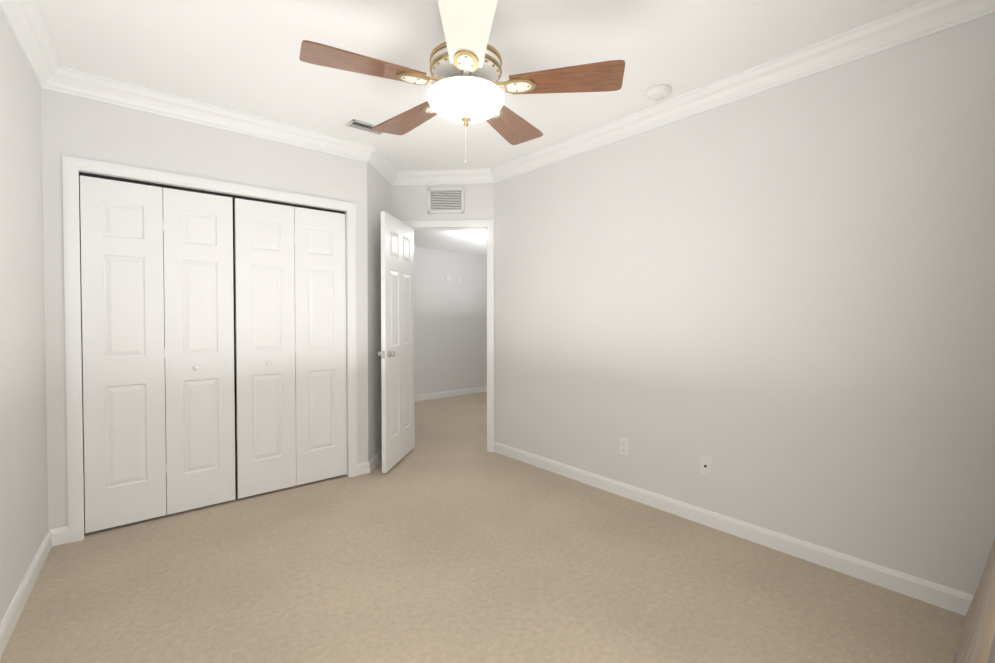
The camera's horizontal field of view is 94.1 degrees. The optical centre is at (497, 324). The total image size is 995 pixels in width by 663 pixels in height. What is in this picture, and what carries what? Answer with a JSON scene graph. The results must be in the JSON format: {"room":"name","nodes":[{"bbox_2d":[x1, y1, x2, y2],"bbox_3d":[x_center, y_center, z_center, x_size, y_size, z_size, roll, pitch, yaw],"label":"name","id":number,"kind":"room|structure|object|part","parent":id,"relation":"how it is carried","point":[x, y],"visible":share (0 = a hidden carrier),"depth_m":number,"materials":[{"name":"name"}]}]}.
{"room":"empty bedroom","nodes":[
{"label":"empty bedroom","id":0,"kind":"room"},
{"bbox_2d":[0,9,47,622],"bbox_3d":[-1.420,-0.056,1.001,0.120,2.590,3.879,-1,1,-36],"label":"wall","id":1,"kind":"structure","parent":0,"point":[23,483],"depth_m":2.06,"materials":[{"name":"grey paint"}]},
{"bbox_2d":[0,527,63,657],"bbox_3d":[-1.357,1.192,1.071,0.300,0.092,3.630,-1,1,-40],"label":"baseboard","id":2,"kind":"structure","parent":1,"relation":"attached to","point":[54,537],"depth_m":2.05,"materials":[{"name":"white wood"}]},
{"bbox_2d":[0,0,994,185],"bbox_3d":[-0.382,-1.316,2.162,3.255,0.112,4.097,-1,1,-40],"label":"crown molding","id":3,"kind":"structure","parent":1,"relation":"attached to","point":[24,20],"depth_m":2.65,"materials":[{"name":"white wood"}]},
{"bbox_2d":[41,88,367,529],"bbox_3d":[-1.828,-0.093,3.110,1.970,2.590,0.120,-1,1,-40],"label":"wall","id":4,"kind":"structure","parent":0,"point":[80,127],"depth_m":2.78,"materials":[{"name":"grey paint"}]},
{"bbox_2d":[80,175,234,532],"bbox_3d":[-2.060,0.173,2.867,0.758,2.030,0.067,-1,1,-40],"label":"bifold closet door","id":5,"kind":"structure","parent":4,"relation":"in","point":[158,351],"depth_m":2.83,"materials":[{"name":"white wood"}]},
{"bbox_2d":[62,155,356,542],"bbox_3d":[-1.783,0.134,3.138,1.670,2.135,0.141,-1,1,-40],"label":"trim","id":6,"kind":"structure","parent":4,"relation":"attached to","point":[74,169],"depth_m":2.64,"materials":[{"name":"white wood"}]},
{"bbox_2d":[234,198,346,498],"bbox_3d":[-1.470,0.165,3.368,0.758,2.030,0.067,-1,1,-40],"label":"bifold closet door","id":7,"kind":"structure","parent":4,"relation":"in","point":[290,325],"depth_m":3.34,"materials":[{"name":"white wood"}]},
{"bbox_2d":[357,450,381,475],"bbox_3d":[-1.010,1.141,3.974,0.566,0.092,0.374,-1,1,-40],"label":"baseboard","id":8,"kind":"structure","parent":4,"relation":"attached to","point":[364,467],"depth_m":3.72,"materials":[{"name":"white wood"}]},
{"bbox_2d":[367,163,392,460],"bbox_3d":[-1.071,-0.109,4.035,0.120,2.590,0.660,0,1,5],"label":"wall","id":9,"kind":"structure","parent":0,"point":[379,193],"depth_m":3.86,"materials":[{"name":"grey paint"}]},
{"bbox_2d":[392,183,493,221],"bbox_3d":[-0.502,-0.115,4.380,0.959,2.590,0.120,0,1,5],"label":"wall","id":10,"kind":"structure","parent":0,"point":[409,202],"depth_m":4.31,"materials":[{"name":"grey paint"}]},
{"bbox_2d":[378,211,414,472],"bbox_3d":[-0.846,0.138,3.983,0.561,2.047,0.523,-1,1,-40],"label":"bedroom door","id":11,"kind":"structure","parent":10,"relation":"in","point":[396,353],"depth_m":3.87,"materials":[{"name":"white wood"}]},
{"bbox_2d":[428,187,463,212],"bbox_3d":[-0.477,-1.149,4.293,0.340,0.230,0.013,0,1,5],"label":"air vent","id":12,"kind":"object","parent":10,"relation":"in","point":[445,200],"visible":1,"depth_m":4.29,"materials":[{"name":"white plastic"}]},
{"bbox_2d":[403,219,493,451],"bbox_3d":[-0.453,0.107,4.378,0.856,2.145,0.157,0,1,5],"label":"door frame","id":13,"kind":"structure","parent":10,"relation":"attached to","point":[441,225],"depth_m":4.27,"materials":[{"name":"white wood"}]},
{"bbox_2d":[414,247,486,394],"bbox_3d":[-0.673,-0.167,7.357,4.200,2.590,0.120,-1,1,-40],"label":"wall","id":14,"kind":"structure","parent":0,"point":[450,335],"depth_m":7.21,"materials":[{"name":"grey paint"}]},
{"bbox_2d":[414,386,486,401],"bbox_3d":[-0.675,1.083,7.289,4.080,0.092,0.014,-1,1,-40],"label":"baseboard","id":15,"kind":"structure","parent":14,"relation":"attached to","point":[451,393],"depth_m":7.22,"materials":[{"name":"white wood"}]},
{"bbox_2d":[414,230,486,254],"bbox_3d":[0.105,-1.302,5.918,4.610,0.370,3.050,-1,1,-40],"label":"ceiling","id":16,"kind":"structure","parent":0,"point":[465,241],"depth_m":6.29,"materials":[{"name":"white paint"}]},
{"bbox_2d":[35,0,925,170],"bbox_3d":[0.121,-1.462,3.928,7.800,0.120,7.400,-1,1,-40],"label":"ceiling","id":17,"kind":"structure","parent":0,"point":[240,55],"depth_m":2.31,"materials":[{"name":"white paint"}]},
{"bbox_2d":[346,119,382,134],"bbox_3d":[-0.919,-1.386,3.269,0.260,0.011,0.125,-1,1,-40],"label":"ceiling vent","id":18,"kind":"object","parent":17,"relation":"in","point":[360,125],"visible":0.67,"depth_m":3.24,"materials":[{"name":"white plastic"}]},
{"bbox_2d":[299,0,624,163],"bbox_3d":[-0.176,-1.046,2.122,1.359,0.649,1.301,-1,1,-40],"label":"ceiling fan","id":19,"kind":"object","parent":17,"relation":"hanging from","point":[465,70],"visible":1,"depth_m":1.98,"materials":[{"name":"brown wood"}]},
{"bbox_3d":[-0.142,-0.986,2.095,0.348,0.112,0.348,-1,1,-40],"label":"lamp shade","id":20,"kind":"part","parent":19,"relation":"part of","materials":[{"name":"white glass"}]},
{"bbox_2d":[647,84,671,100],"bbox_3d":[0.953,-1.359,2.734,0.140,0.045,0.140,-1,1,-40],"label":"smoke detector","id":21,"kind":"object","parent":17,"relation":"attached to","point":[659,92],"visible":1,"depth_m":2.70,"materials":[{"name":"white plastic"}]},
{"bbox_2d":[0,392,965,662],"bbox_3d":[0.121,1.237,3.975,7.800,0.100,7.400,-1,1,-40],"label":"floor","id":22,"kind":"structure","parent":0,"point":[448,538],"depth_m":2.16,"materials":[{"name":"carpet"}]},
{"bbox_2d":[494,13,994,594],"bbox_3d":[1.163,-0.091,2.972,0.120,2.590,3.538,-1,1,-40],"label":"wall","id":23,"kind":"structure","parent":0,"point":[778,305],"depth_m":2.43,"materials":[{"name":"grey paint"}]},
{"bbox_2d":[619,438,627,455],"bbox_3d":[0.877,0.855,3.226,0.008,0.115,0.070,-1,1,-40],"label":"duplex electrical outlet","id":24,"kind":"object","parent":23,"relation":"attached to","point":[623,446],"visible":1,"depth_m":3.22,"materials":[{"name":"white plastic"}]},
{"bbox_2d":[700,455,711,476],"bbox_3d":[1.248,0.853,2.783,0.016,0.115,0.070,-1,1,-40],"label":"phone jack","id":25,"kind":"object","parent":23,"relation":"attached to","point":[705,465],"visible":1,"depth_m":2.78,"materials":[{"name":"white plastic"}]},
{"bbox_2d":[494,442,973,615],"bbox_3d":[1.073,1.158,2.997,0.014,0.092,3.420,-1,1,-40],"label":"baseboard","id":26,"kind":"structure","parent":23,"relation":"attached to","point":[920,588],"depth_m":2.49,"materials":[{"name":"white wood"}]},
{"bbox_3d":[0.983,-0.049,0.577,3.495,2.590,0.120,-1,1,-40],"label":"wall","id":27,"kind":"structure","parent":0,"visible":0},
{"bbox_2d":[952,539,994,662],"bbox_3d":[1.472,0.081,1.290,1.470,2.278,0.330,-1,1,-40],"label":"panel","id":28,"kind":"object","parent":27,"relation":"hanging from","point":[976,641],"visible":1,"depth_m":1.21,"materials":[{"name":"brown wood"}]}
]}

